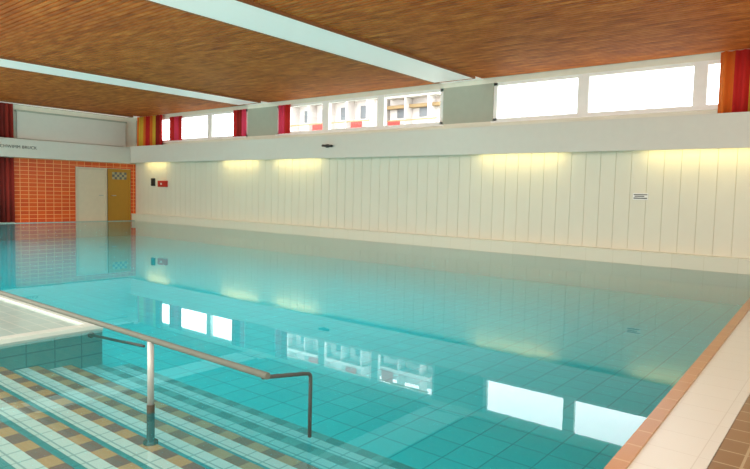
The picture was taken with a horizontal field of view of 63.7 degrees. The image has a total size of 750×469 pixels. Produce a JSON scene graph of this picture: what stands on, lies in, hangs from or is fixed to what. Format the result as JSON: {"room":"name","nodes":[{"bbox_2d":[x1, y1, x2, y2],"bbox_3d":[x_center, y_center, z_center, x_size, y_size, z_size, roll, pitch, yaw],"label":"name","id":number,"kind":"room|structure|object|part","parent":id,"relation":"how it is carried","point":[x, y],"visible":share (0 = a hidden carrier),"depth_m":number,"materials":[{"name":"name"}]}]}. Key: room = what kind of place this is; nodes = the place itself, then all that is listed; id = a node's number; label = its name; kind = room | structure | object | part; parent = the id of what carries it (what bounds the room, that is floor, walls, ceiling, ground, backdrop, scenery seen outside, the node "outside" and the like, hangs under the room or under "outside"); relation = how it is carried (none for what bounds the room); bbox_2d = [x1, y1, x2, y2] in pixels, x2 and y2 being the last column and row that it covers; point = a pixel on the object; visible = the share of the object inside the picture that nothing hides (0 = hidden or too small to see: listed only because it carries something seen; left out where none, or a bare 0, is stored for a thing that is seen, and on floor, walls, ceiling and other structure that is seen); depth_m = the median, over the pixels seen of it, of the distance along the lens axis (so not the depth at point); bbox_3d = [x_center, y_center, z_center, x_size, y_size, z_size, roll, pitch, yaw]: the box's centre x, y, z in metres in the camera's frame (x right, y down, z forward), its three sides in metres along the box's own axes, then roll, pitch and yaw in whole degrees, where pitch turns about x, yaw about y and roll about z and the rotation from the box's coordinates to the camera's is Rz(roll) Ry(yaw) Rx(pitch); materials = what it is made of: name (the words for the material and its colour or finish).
{"room":"indoor swimming pool","nodes":[
{"label":"indoor swimming pool","id":0,"kind":"room"},
{"bbox_2d":[0,104,135,222],"bbox_3d":[-15.695,-2.248,19.522,0.320,5.500,16.950,4,5,39],"label":"wall","id":1,"kind":"structure","parent":0,"point":[131,122],"depth_m":24.46,"materials":[{"name":"white paint"}]},
{"bbox_2d":[0,157,14,221],"bbox_3d":[-13.728,-1.611,21.633,0.136,2.360,1.454,4,5,39],"label":"curtain","id":2,"kind":"object","parent":1,"relation":"hanging from","point":[7,194],"visible":1,"depth_m":22.02,"materials":[{"name":"red fabric"}]},
{"bbox_2d":[0,144,36,149],"bbox_3d":[-13.010,-3.195,21.994,0.008,0.108,1.321,4,5,39],"label":"lettering","id":3,"kind":"object","parent":1,"relation":"attached to","point":[0,144],"depth_m":21.98},
{"bbox_2d":[0,137,129,163],"bbox_3d":[-15.581,-3.018,19.084,0.350,0.660,16.470,4,5,39],"label":"trim","id":4,"kind":"structure","parent":1,"relation":"attached to","point":[45,149],"depth_m":23.27,"materials":[{"name":"paint"}]},
{"bbox_2d":[14,109,126,146],"bbox_3d":[-11.846,-4.138,23.816,0.140,1.040,4.300,4,5,39],"label":"trim","id":5,"kind":"structure","parent":1,"relation":"attached to","point":[33,125],"depth_m":23.60,"materials":[{"name":"paint"}]},
{"bbox_2d":[13,157,135,221],"bbox_3d":[-11.825,-1.735,24.165,0.030,2.400,4.790,4,5,39],"label":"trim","id":6,"kind":"structure","parent":1,"relation":"attached to","point":[44,189],"depth_m":23.25,"materials":[{"name":"orange brick"}]},
{"bbox_2d":[75,167,106,220],"bbox_3d":[-11.493,-1.626,24.519,0.120,2.150,1.250,4,5,39],"label":"door","id":7,"kind":"structure","parent":1,"relation":"in","point":[91,183],"depth_m":24.51,"materials":[{"name":"wood"}]},
{"bbox_2d":[107,169,130,220],"bbox_3d":[-10.762,-1.670,25.438,0.110,2.150,0.980,4,5,39],"label":"door","id":8,"kind":"structure","parent":1,"relation":"in","point":[118,180],"depth_m":25.43,"materials":[{"name":"yellow wood"}]},
{"bbox_2d":[0,220,749,468],"bbox_3d":[-4.960,0.919,11.054,27.400,0.840,16.950,4,5,39],"label":"floor","id":9,"kind":"structure","parent":0,"point":[703,422],"depth_m":4.13,"materials":[{"name":"brown tile"}]},
{"bbox_2d":[0,256,741,468],"bbox_3d":[-5.233,1.122,13.593,23.234,0.280,12.850,4,5,39],"label":"basin","id":10,"kind":"object","parent":9,"relation":"in","point":[418,368],"visible":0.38,"depth_m":8.18,"materials":[{"name":"liquid"}]},
{"bbox_2d":[0,330,101,370],"bbox_3d":[-5.223,0.673,13.563,23.234,0.620,12.850,4,5,39],"label":"trim","id":11,"kind":"structure","parent":10,"relation":"on","point":[80,351],"depth_m":5.68,"materials":[{"name":"tile"}]},
{"bbox_2d":[88,332,144,347],"bbox_3d":[-2.421,0.994,5.637,0.982,0.103,0.060,4,5,39],"label":"grab rail","id":12,"kind":"object","parent":11,"relation":"attached to","point":[90,334],"visible":1,"depth_m":5.62,"materials":[{"name":"silver metal"}]},
{"bbox_2d":[0,363,415,468],"bbox_3d":[-1.372,1.442,3.802,4.930,0.585,2.400,4,5,39],"label":"steps","id":13,"kind":"structure","parent":10,"relation":"on","point":[70,416],"depth_m":4.18,"materials":[{"name":"tile"}]},
{"bbox_2d":[0,290,311,445],"bbox_3d":[-2.275,0.922,4.705,4.700,0.738,0.446,4,5,39],"label":"handrail","id":14,"kind":"object","parent":13,"relation":"attached to","point":[151,440],"visible":0.95,"depth_m":3.75,"materials":[{"name":"metal"}]},
{"bbox_3d":[-1.401,0.865,3.772,0.040,0.400,0.040,4,5,39],"label":"post","id":15,"kind":"part","parent":14,"relation":"part of","materials":[{"name":"metal"}]},
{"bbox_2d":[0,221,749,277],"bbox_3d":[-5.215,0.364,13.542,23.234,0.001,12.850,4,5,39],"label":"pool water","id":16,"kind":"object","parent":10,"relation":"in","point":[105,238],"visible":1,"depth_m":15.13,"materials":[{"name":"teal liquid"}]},
{"bbox_2d":[136,48,749,145],"bbox_3d":[0.453,-1.731,17.649,27.900,5.500,0.300,4,5,39],"label":"wall","id":17,"kind":"structure","parent":0,"point":[466,104],"depth_m":15.88,"materials":[{"name":"white paint"}]},
{"bbox_2d":[151,178,154,185],"bbox_3d":[-9.242,-2.177,25.100,0.240,0.320,0.114,4,5,39],"label":"wall telephone","id":18,"kind":"object","parent":17,"relation":"attached to","point":[152,179],"visible":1,"depth_m":25.05,"materials":[{"name":"plastic"}]},
{"bbox_2d":[158,181,167,186],"bbox_3d":[-8.664,-2.066,24.622,0.550,0.250,0.144,4,5,39],"label":"alarm box","id":19,"kind":"object","parent":17,"relation":"attached to","point":[160,183],"visible":1,"depth_m":24.50,"materials":[{"name":"red plastic"}]},
{"bbox_2d":[162,109,247,142],"bbox_3d":[-7.057,-4.127,23.423,6.660,1.000,0.180,4,5,39],"label":"window","id":20,"kind":"structure","parent":17,"relation":"in","point":[211,116],"depth_m":22.70,"materials":[{"name":"white plastic"}]},
{"bbox_2d":[170,116,181,140],"bbox_3d":[-7.904,-4.216,23.999,0.854,0.940,0.076,4,5,39],"label":"curtain","id":21,"kind":"object","parent":20,"relation":"hanging from","point":[175,122],"visible":1,"depth_m":23.99,"materials":[{"name":"red fabric"}]},
{"bbox_2d":[233,109,245,136],"bbox_3d":[-4.842,-3.977,21.552,0.703,0.940,0.077,4,5,39],"label":"curtain","id":22,"kind":"object","parent":20,"relation":"hanging from","point":[239,116],"visible":1,"depth_m":21.56,"materials":[{"name":"red fabric"}]},
{"bbox_2d":[275,89,443,135],"bbox_3d":[-0.710,-3.631,18.350,6.640,1.000,0.180,4,5,39],"label":"window","id":23,"kind":"structure","parent":17,"relation":"in","point":[381,99],"depth_m":17.69,"materials":[{"name":"white plastic"}]},
{"bbox_2d":[278,104,290,133],"bbox_3d":[-3.018,-3.834,20.096,0.620,0.940,0.075,4,5,39],"label":"curtain","id":24,"kind":"object","parent":23,"relation":"hanging from","point":[283,110],"visible":1,"depth_m":20.10,"materials":[{"name":"red fabric"}]},
{"bbox_2d":[127,112,749,162],"bbox_3d":[0.271,-2.551,17.261,27.400,0.680,0.469,4,5,39],"label":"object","id":25,"kind":"structure","parent":17,"relation":"attached to","point":[717,130],"depth_m":14.79,"materials":[{"name":"paint"}]},
{"bbox_2d":[131,214,749,305],"bbox_3d":[-1.403,0.297,18.875,23.123,1.000,0.260,4,5,39],"label":"pool edge","id":26,"kind":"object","parent":17,"relation":"attached to","point":[707,288],"depth_m":14.04,"materials":[{"name":"tile"}]},
{"bbox_2d":[136,148,749,258],"bbox_3d":[0.375,-1.297,17.513,27.400,2.450,0.039,4,5,39],"label":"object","id":27,"kind":"structure","parent":17,"relation":"attached to","point":[698,202],"depth_m":15.29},
{"bbox_2d":[490,59,720,122],"bbox_3d":[5.754,-3.126,13.184,7.060,1.000,0.180,4,5,39],"label":"window","id":28,"kind":"structure","parent":17,"relation":"in","point":[701,68],"depth_m":13.52,"materials":[{"name":"white plastic"}]},
{"bbox_2d":[633,193,648,199],"bbox_3d":[5.785,-0.828,13.158,0.320,0.140,0.022,4,5,39],"label":"wall sign","id":29,"kind":"object","parent":17,"relation":"attached to","point":[636,196],"visible":1,"depth_m":13.15,"materials":[{"name":"white plastic"}]},
{"bbox_3d":[-4.879,-4.056,10.750,27.900,0.290,17.550,4,5,39],"label":"ceiling","id":30,"kind":"structure","parent":0,"visible":0},
{"bbox_2d":[0,100,137,117],"bbox_3d":[-15.332,-4.668,19.114,0.500,0.120,16.950,4,5,39],"label":"ceiling beam","id":31,"kind":"structure","parent":30,"relation":"attached to","point":[3,101],"depth_m":23.26,"materials":[{"name":"white paint"}]},
{"bbox_2d":[0,102,13,137],"bbox_3d":[-13.667,-4.124,21.463,0.136,1.240,1.454,4,5,39],"label":"curtain","id":32,"kind":"object","parent":31,"relation":"hanging from","point":[6,109],"visible":1,"depth_m":21.86,"materials":[{"name":"red fabric"}]},
{"bbox_2d":[0,67,241,116],"bbox_3d":[-12.472,-4.456,16.776,6.900,0.030,16.869,4,5,39],"label":"ceiling slats","id":33,"kind":"structure","parent":31,"relation":"attached to","point":[15,85],"depth_m":20.17,"materials":[{"name":"brown wood"}]},
{"bbox_2d":[137,115,161,145],"bbox_3d":[-9.336,-4.288,25.005,1.954,1.220,0.137,4,5,39],"label":"curtain","id":34,"kind":"object","parent":33,"relation":"hanging from","point":[149,128],"visible":0.86,"depth_m":24.98,"materials":[{"name":"multicoloured fabric"}]},
{"bbox_2d":[0,56,269,105],"bbox_3d":[-9.309,-4.197,14.300,1.150,0.120,16.950,4,5,39],"label":"ceiling beam","id":35,"kind":"structure","parent":30,"relation":"attached to","point":[5,62],"depth_m":16.79,"materials":[{"name":"white paint"}]},
{"bbox_2d":[0,0,437,101],"bbox_3d":[-6.196,-3.966,11.759,6.900,0.030,16.869,4,5,39],"label":"ceiling slats","id":36,"kind":"structure","parent":30,"relation":"attached to","point":[143,40],"depth_m":13.29,"materials":[{"name":"brown wood"}]},
{"bbox_2d":[145,0,483,83],"bbox_3d":[-3.001,-3.705,9.258,1.230,0.120,16.950,4,5,39],"label":"ceiling beam","id":37,"kind":"structure","parent":30,"relation":"attached to","point":[253,16],"depth_m":11.42,"materials":[{"name":"white paint"}]},
{"bbox_2d":[250,0,749,77],"bbox_3d":[0.171,-3.469,6.671,6.970,0.030,16.869,4,5,39],"label":"ceiling slats","id":38,"kind":"structure","parent":30,"relation":"attached to","point":[478,38],"depth_m":10.71,"materials":[{"name":"brown wood"}]},
{"bbox_2d":[717,49,749,112],"bbox_3d":[7.673,-2.962,11.437,2.050,1.220,0.136,4,5,39],"label":"curtain","id":39,"kind":"object","parent":38,"relation":"hanging from","point":[734,81],"visible":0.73,"depth_m":11.90,"materials":[{"name":"orange fabric"}]},
{"label":"outside","id":40,"kind":"structure","parent":0,"visible":0},
{"bbox_3d":[16.974,-0.675,53.266,120.000,0.200,75.700,4,5,39],"label":"ground","id":41,"kind":"structure","parent":40,"visible":0},
{"bbox_2d":[290,92,440,131],"bbox_3d":[-0.609,-7.041,43.241,16.300,13.000,8.850,4,5,39],"label":"apartment building","id":42,"kind":"structure","parent":41,"relation":"on","point":[420,108],"depth_m":38.41,"materials":[{"name":"beige concrete"}]}
]}

